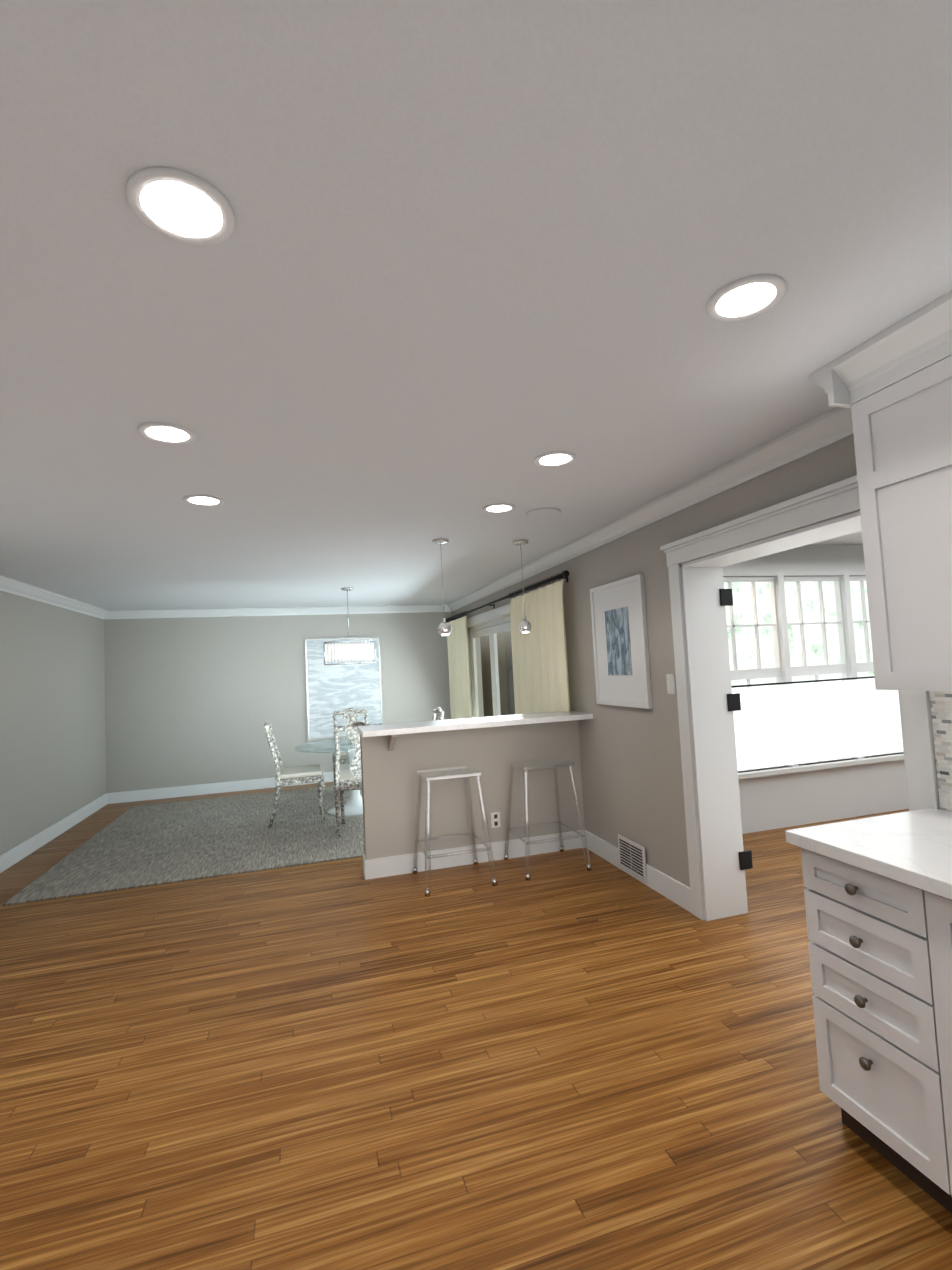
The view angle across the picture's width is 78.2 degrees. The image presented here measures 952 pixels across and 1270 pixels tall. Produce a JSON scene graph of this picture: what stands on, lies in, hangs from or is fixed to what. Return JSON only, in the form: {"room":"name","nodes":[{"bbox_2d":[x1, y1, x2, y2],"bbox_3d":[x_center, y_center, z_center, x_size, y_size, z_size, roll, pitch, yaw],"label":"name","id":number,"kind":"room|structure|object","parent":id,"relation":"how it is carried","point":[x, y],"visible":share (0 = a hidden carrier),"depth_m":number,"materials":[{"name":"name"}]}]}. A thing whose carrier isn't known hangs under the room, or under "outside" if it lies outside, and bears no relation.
{"room":"dining room and kitchen","nodes":[
{"label":"dining room and kitchen","id":0,"kind":"room"},
{"bbox_2d":[0,591,105,854],"bbox_3d":[-3.350,0.557,2.159,0.300,2.440,10.960,-2,-3,-16],"label":"wall","id":1,"kind":"structure","parent":0,"point":[52,729],"depth_m":5.79,"materials":[{"name":"paint"}]},
{"bbox_2d":[0,793,107,872],"bbox_3d":[-3.141,1.701,2.140,0.016,0.135,10.960,-2,-3,-16],"label":"baseboard","id":2,"kind":"structure","parent":1,"relation":"attached to","point":[14,855],"depth_m":5.69,"materials":[{"name":"white wood"}]},
{"bbox_2d":[0,575,111,618],"bbox_3d":[-3.223,-0.615,2.277,0.085,0.099,10.960,-2,-3,-16],"label":"crown molding","id":3,"kind":"structure","parent":1,"relation":"attached to","point":[8,585],"depth_m":5.82,"materials":[{"name":"white wood"}]},
{"bbox_2d":[104,612,451,792],"bbox_3d":[-2.702,0.857,8.198,4.900,2.440,0.300,-2,-3,-16],"label":"wall","id":4,"kind":"structure","parent":0,"point":[194,700],"depth_m":7.87,"materials":[{"name":"paint"}]},
{"bbox_2d":[108,770,349,803],"bbox_3d":[-2.442,1.990,8.030,4.570,0.135,0.016,-2,-3,-16],"label":"baseboard","id":5,"kind":"structure","parent":4,"relation":"attached to","point":[242,785],"depth_m":7.67,"materials":[{"name":"white wood"}]},
{"bbox_2d":[112,604,447,618],"bbox_3d":[-2.568,-0.327,8.119,4.410,0.099,0.085,-2,-3,-16],"label":"crown molding","id":6,"kind":"structure","parent":4,"relation":"attached to","point":[186,613],"depth_m":8.05,"materials":[{"name":"white"}]},
{"bbox_2d":[305,637,382,739],"bbox_3d":[-1.857,0.738,8.272,1.030,1.400,0.038,-2,-3,-16],"label":"picture frame","id":7,"kind":"object","parent":4,"relation":"attached to","point":[331,689],"visible":0.71,"depth_m":8.23,"materials":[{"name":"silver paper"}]},
{"bbox_2d":[0,782,951,1269],"bbox_3d":[1.271,1.669,3.417,9.800,0.100,11.560,-2,-3,-16],"label":"floor","id":8,"kind":"structure","parent":0,"point":[564,1060],"depth_m":2.13,"materials":[{"name":"brown wood"}]},
{"bbox_2d":[3,786,364,905],"bbox_3d":[-1.976,1.922,6.097,3.650,0.012,3.170,-2,-3,-16],"label":"area rug","id":9,"kind":"object","parent":8,"relation":"on","point":[148,845],"visible":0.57,"depth_m":5.29,"materials":[{"name":"grey carpet"}]},
{"bbox_2d":[264,720,325,827],"bbox_3d":[-1.865,1.384,6.046,0.581,1.039,0.500,-2,-3,-16],"label":"dining chair","id":10,"kind":"object","parent":9,"relation":"on","point":[299,775],"visible":1,"depth_m":5.85,"materials":[{"name":"beige fabric"}]},
{"bbox_2d":[294,738,362,815],"bbox_3d":[-1.331,1.543,6.398,1.230,0.712,1.230,-2,-3,-16],"label":"dining table","id":11,"kind":"object","parent":9,"relation":"on","point":[353,805],"visible":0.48,"depth_m":6.29,"materials":[{"name":"white"}]},
{"bbox_2d":[332,708,367,784],"bbox_3d":[-1.519,1.432,7.244,0.500,1.039,0.581,-2,-3,-16],"label":"dining chair","id":12,"kind":"object","parent":9,"relation":"on","point":[349,718],"visible":0.44,"depth_m":7.47,"materials":[{"name":"beige fabric"}]},
{"bbox_2d":[334,721,381,837],"bbox_3d":[-1.084,1.319,5.572,0.500,1.039,0.581,-2,-3,-8],"label":"dining chair","id":13,"kind":"object","parent":9,"relation":"on","point":[348,780],"visible":0.6,"depth_m":5.36,"materials":[{"name":"beige fabric"}]},
{"bbox_2d":[432,707,443,720],"bbox_3d":[-0.657,1.357,6.658,0.581,1.039,0.500,-2,-3,-16],"label":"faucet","id":14,"kind":"object","parent":9,"relation":"on","point":[438,713],"visible":0.17,"depth_m":6.74,"materials":[{"name":"silver metal"}]},
{"bbox_2d":[412,765,497,896],"bbox_3d":[-0.179,1.353,4.173,0.506,0.761,0.505,-2,-3,-16],"label":"bar stool","id":15,"kind":"object","parent":8,"relation":"on","point":[447,773],"visible":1,"depth_m":4.11,"materials":[{"name":"silver metal"}]},
{"bbox_2d":[360,720,584,859],"bbox_3d":[0.005,1.223,4.579,1.749,1.044,0.130,-2,-3,-16],"label":"wall","id":16,"kind":"structure","parent":8,"relation":"on","point":[390,780],"depth_m":4.49,"materials":[{"name":"paint"}]},
{"bbox_2d":[362,830,584,879],"bbox_3d":[0.013,1.676,4.550,1.749,0.135,0.162,-2,-3,-16],"label":"baseboard","id":17,"kind":"structure","parent":16,"relation":"attached to","point":[387,866],"depth_m":4.43,"materials":[{"name":"white wood"}]},
{"bbox_2d":[357,711,592,750],"bbox_3d":[0.006,0.746,4.492,1.762,0.186,0.440,-2,-3,-16],"label":"peninsula bar","id":18,"kind":"object","parent":16,"relation":"on","point":[391,731],"visible":0.92,"depth_m":4.35,"materials":[{"name":"stone"}]},
{"bbox_2d":[491,812,500,827],"bbox_3d":[0.153,1.433,4.535,0.075,0.115,0.008,-2,-3,-16],"label":"outlet","id":19,"kind":"object","parent":16,"relation":"attached to","point":[495,820],"visible":1,"depth_m":4.53,"materials":[{"name":"white plastic"}]},
{"bbox_2d":[504,756,591,880],"bbox_3d":[0.503,1.329,4.371,0.506,0.761,0.505,-2,-3,-16],"label":"bar stool","id":20,"kind":"object","parent":8,"relation":"on","point":[534,764],"visible":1,"depth_m":4.32,"materials":[{"name":"silver metal"}]},
{"bbox_2d":[801,848,951,1213],"bbox_3d":[1.395,1.084,1.747,0.651,0.872,0.388,-2,-3,-16],"label":"base cabinet","id":21,"kind":"object","parent":8,"relation":"on","point":[876,1031],"visible":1,"depth_m":1.64,"materials":[{"name":"white wood"}]},
{"bbox_2d":[924,891,951,1195],"bbox_3d":[1.558,1.045,1.183,0.651,0.872,0.784,-2,-3,-16],"label":"base cabinet","id":22,"kind":"object","parent":8,"relation":"on","point":[939,916],"visible":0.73,"depth_m":1.46,"materials":[{"name":"white wood"}]},
{"bbox_2d":[0,0,951,610],"bbox_3d":[0.907,-0.816,3.484,9.300,0.020,11.560,-2,-3,-16],"label":"ceiling","id":23,"kind":"structure","parent":0,"point":[458,268],"depth_m":1.39,"materials":[{"name":"paint"}]},
{"bbox_2d":[138,422,195,443],"bbox_3d":[-1.176,-0.766,2.232,0.196,0.008,0.196,-2,-3,-16],"label":"recessed light","id":24,"kind":"object","parent":23,"relation":"in","point":[167,433],"visible":1,"depth_m":2.22,"materials":[{"name":"white"}]},
{"bbox_2d":[126,167,234,245],"bbox_3d":[-0.590,-0.853,1.176,0.196,0.008,0.196,-2,-3,-16],"label":"recessed light","id":25,"kind":"object","parent":23,"relation":"in","point":[159,199],"visible":1,"depth_m":1.17,"materials":[{"name":"white"}]},
{"bbox_2d":[183,495,223,505],"bbox_3d":[-1.432,-0.707,3.082,0.196,0.008,0.196,-2,-3,-16],"label":"recessed light","id":26,"kind":"object","parent":23,"relation":"in","point":[204,500],"visible":0.98,"depth_m":3.07,"materials":[{"name":"white"}]},
{"bbox_2d":[323,587,375,664],"bbox_3d":[-1.413,-0.101,6.488,0.552,0.845,0.232,-2,-3,-16],"label":"pendant chandelier","id":27,"kind":"object","parent":23,"relation":"hanging from","point":[362,651],"visible":1,"depth_m":6.42,"materials":[{"name":"white glass"}]},
{"bbox_2d":[432,538,450,635],"bbox_3d":[-0.244,-0.347,4.308,0.124,0.710,0.124,-2,-3,-16],"label":"globe pendant light","id":28,"kind":"object","parent":23,"relation":"hanging from","point":[444,628],"visible":1,"depth_m":4.27,"materials":[{"name":"silver metal"}]},
{"bbox_2d":[483,503,514,512],"bbox_3d":[0.138,-0.761,3.519,0.196,0.008,0.196,-2,-3,-16],"label":"recessed light","id":29,"kind":"object","parent":23,"relation":"in","point":[499,508],"visible":1,"depth_m":3.51,"materials":[{"name":"white"}]},
{"bbox_2d":[512,539,531,632],"bbox_3d":[0.360,-0.367,4.484,0.124,0.710,0.124,-2,-3,-16],"label":"globe pendant light","id":30,"kind":"object","parent":23,"relation":"hanging from","point":[525,625],"visible":1,"depth_m":4.45,"materials":[{"name":"silver metal"}]},
{"bbox_2d":[526,508,560,517],"bbox_3d":[0.423,-0.766,3.685,0.220,0.008,0.220,-2,-3,-16],"label":"ceiling vent","id":31,"kind":"object","parent":23,"relation":"in","point":[543,512],"visible":0.98,"depth_m":3.66,"materials":[{"name":"paint"}]},
{"bbox_2d":[534,451,575,466],"bbox_3d":[0.368,-0.816,2.723,0.196,0.008,0.196,-2,-3,-16],"label":"recessed light","id":32,"kind":"object","parent":23,"relation":"in","point":[554,458],"visible":1,"depth_m":2.71,"materials":[{"name":"white"}]},
{"bbox_2d":[706,274,786,321],"bbox_3d":[0.722,-0.897,1.569,0.196,0.008,0.196,-2,-3,-16],"label":"recessed light","id":33,"kind":"object","parent":23,"relation":"in","point":[746,298],"visible":1,"depth_m":1.56,"materials":[{"name":"white"}]},
{"bbox_2d":[452,435,942,886],"bbox_3d":[1.338,0.398,3.524,0.270,2.440,11.560,-2,-3,-16],"label":"wall","id":34,"kind":"structure","parent":0,"point":[632,776],"depth_m":3.81,"materials":[{"name":"paint"}]},
{"bbox_2d":[467,604,509,717],"bbox_3d":[0.327,0.776,6.826,0.190,2.150,3.180,-2,-3,-16],"label":"window","id":35,"kind":"structure","parent":34,"relation":"in","point":[493,614],"depth_m":7.18,"materials":[{"name":"white wood"}]},
{"bbox_2d":[468,616,514,717],"bbox_3d":[0.358,0.819,6.832,0.128,2.060,3.000,-2,-3,-16],"label":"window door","id":36,"kind":"structure","parent":35,"relation":"attached to","point":[491,629],"depth_m":7.37,"materials":[{"name":"white wood"}]},
{"bbox_2d":[446,570,569,622],"bbox_3d":[0.178,-0.352,6.694,0.132,0.080,4.236,-2,-3,-16],"label":"curtain rod","id":37,"kind":"object","parent":34,"relation":"attached to","point":[565,573],"visible":0.98,"depth_m":5.62,"materials":[{"name":"black metal"}]},
{"bbox_2d":[447,616,470,718],"bbox_3d":[-0.215,0.852,8.041,0.045,2.145,1.059,-2,-3,-16],"label":"curtain","id":38,"kind":"object","parent":37,"relation":"hanging from","point":[458,666],"visible":0.73,"depth_m":8.03,"materials":[{"name":"beige fabric"}]},
{"bbox_2d":[510,579,569,714],"bbox_3d":[0.585,0.660,5.271,0.045,2.145,1.280,-2,-3,-16],"label":"curtain","id":39,"kind":"object","parent":37,"relation":"hanging from","point":[540,668],"visible":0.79,"depth_m":5.19,"materials":[{"name":"beige fabric"}]},
{"bbox_2d":[590,574,652,708],"bbox_3d":[0.999,0.061,4.107,0.028,0.870,0.700,-2,-3,-16],"label":"picture frame","id":40,"kind":"object","parent":34,"relation":"attached to","point":[620,644],"visible":1,"depth_m":4.05,"materials":[{"name":"white"}]},
{"bbox_2d":[618,834,646,880],"bbox_3d":[1.068,1.522,4.015,0.013,0.220,0.340,-2,-3,-16],"label":"air vent","id":41,"kind":"object","parent":34,"relation":"in","point":[632,857],"visible":1,"depth_m":3.99,"materials":[{"name":"white plastic"}]},
{"bbox_2d":[584,830,691,912],"bbox_3d":[0.998,1.615,4.322,0.016,0.135,1.900,-2,-3,-16],"label":"baseboard","id":42,"kind":"structure","parent":34,"relation":"attached to","point":[671,888],"depth_m":3.78,"materials":[{"name":"white wood"}]},
{"bbox_2d":[666,674,674,693],"bbox_3d":[1.180,0.297,3.551,0.009,0.120,0.075,-2,-3,-16],"label":"switch plate","id":43,"kind":"object","parent":34,"relation":"attached to","point":[670,684],"visible":1,"depth_m":3.54,"materials":[{"name":"white plastic"}]},
{"bbox_2d":[448,291,951,611],"bbox_3d":[0.949,-0.737,3.492,0.420,0.138,10.956,-2,-3,-16],"label":"crown molding","id":44,"kind":"structure","parent":34,"relation":"attached to","point":[824,430],"depth_m":2.38,"materials":[{"name":"white wood"}]},
{"bbox_2d":[660,475,939,920],"bbox_3d":[1.551,0.488,2.802,0.370,2.160,1.510,-2,-3,-16],"label":"door frame","id":45,"kind":"structure","parent":34,"relation":"attached to","point":[719,857],"depth_m":3.36,"materials":[{"name":"white wood"}]},
{"bbox_2d":[851,355,951,691],"bbox_3d":[1.502,-0.314,1.759,0.348,0.948,0.449,-2,-3,-16],"label":"upper cabinet","id":46,"kind":"object","parent":34,"relation":"attached to","point":[902,431],"visible":1,"depth_m":1.76,"materials":[{"name":"white wood"}]},
{"bbox_2d":[929,691,951,810],"bbox_3d":[2.169,0.259,0.145,0.010,0.434,3.998,-2,-3,-16],"label":"backsplash","id":47,"kind":"structure","parent":34,"relation":"attached to","point":[941,708],"depth_m":2.02,"materials":[{"name":"tile"}]},
{"bbox_2d":[723,544,908,833],"bbox_3d":[3.077,0.406,5.246,4.030,2.440,0.100,-2,-3,-16],"label":"wall","id":48,"kind":"structure","parent":0,"point":[771,802],"depth_m":5.15,"materials":[{"name":"white paint"}]},
{"bbox_2d":[723,575,903,778],"bbox_3d":[3.055,0.316,5.220,3.780,1.700,0.150,-2,-3,-16],"label":"room window","id":49,"kind":"structure","parent":48,"relation":"in","point":[849,666],"depth_m":5.19,"materials":[{"name":"white wood"}]},
{"bbox_2d":[731,676,903,769],"bbox_3d":[3.096,0.740,5.130,3.720,0.700,0.032,-2,-3,-16],"label":"window shade","id":50,"kind":"object","parent":49,"relation":"hanging from","point":[780,725],"visible":0.56,"depth_m":5.08,"materials":[{"name":"white fabric"}]},
{"label":"outside","id":51,"kind":"structure","parent":0,"visible":0},
{"bbox_2d":[724,581,874,688],"bbox_3d":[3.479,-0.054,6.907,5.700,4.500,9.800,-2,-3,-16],"label":"window panes","id":52,"kind":"structure","parent":51,"point":[743,615],"depth_m":6.05,"materials":[{"name":"glass"}]},
{"bbox_3d":[0.091,0.930,-2.247,1.818,0.872,0.651,-2,-3,-16],"label":"base cabinet","id":53,"kind":"object","parent":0,"visible":0},
{"bbox_2d":[785,808,951,899],"bbox_3d":[0.445,0.556,-0.358,3.617,0.040,4.027,-2,-3,-16],"label":"countertop","id":54,"kind":"structure","parent":53,"relation":"on","point":[913,848],"depth_m":1.73,"materials":[{"name":"stone"}]}
]}

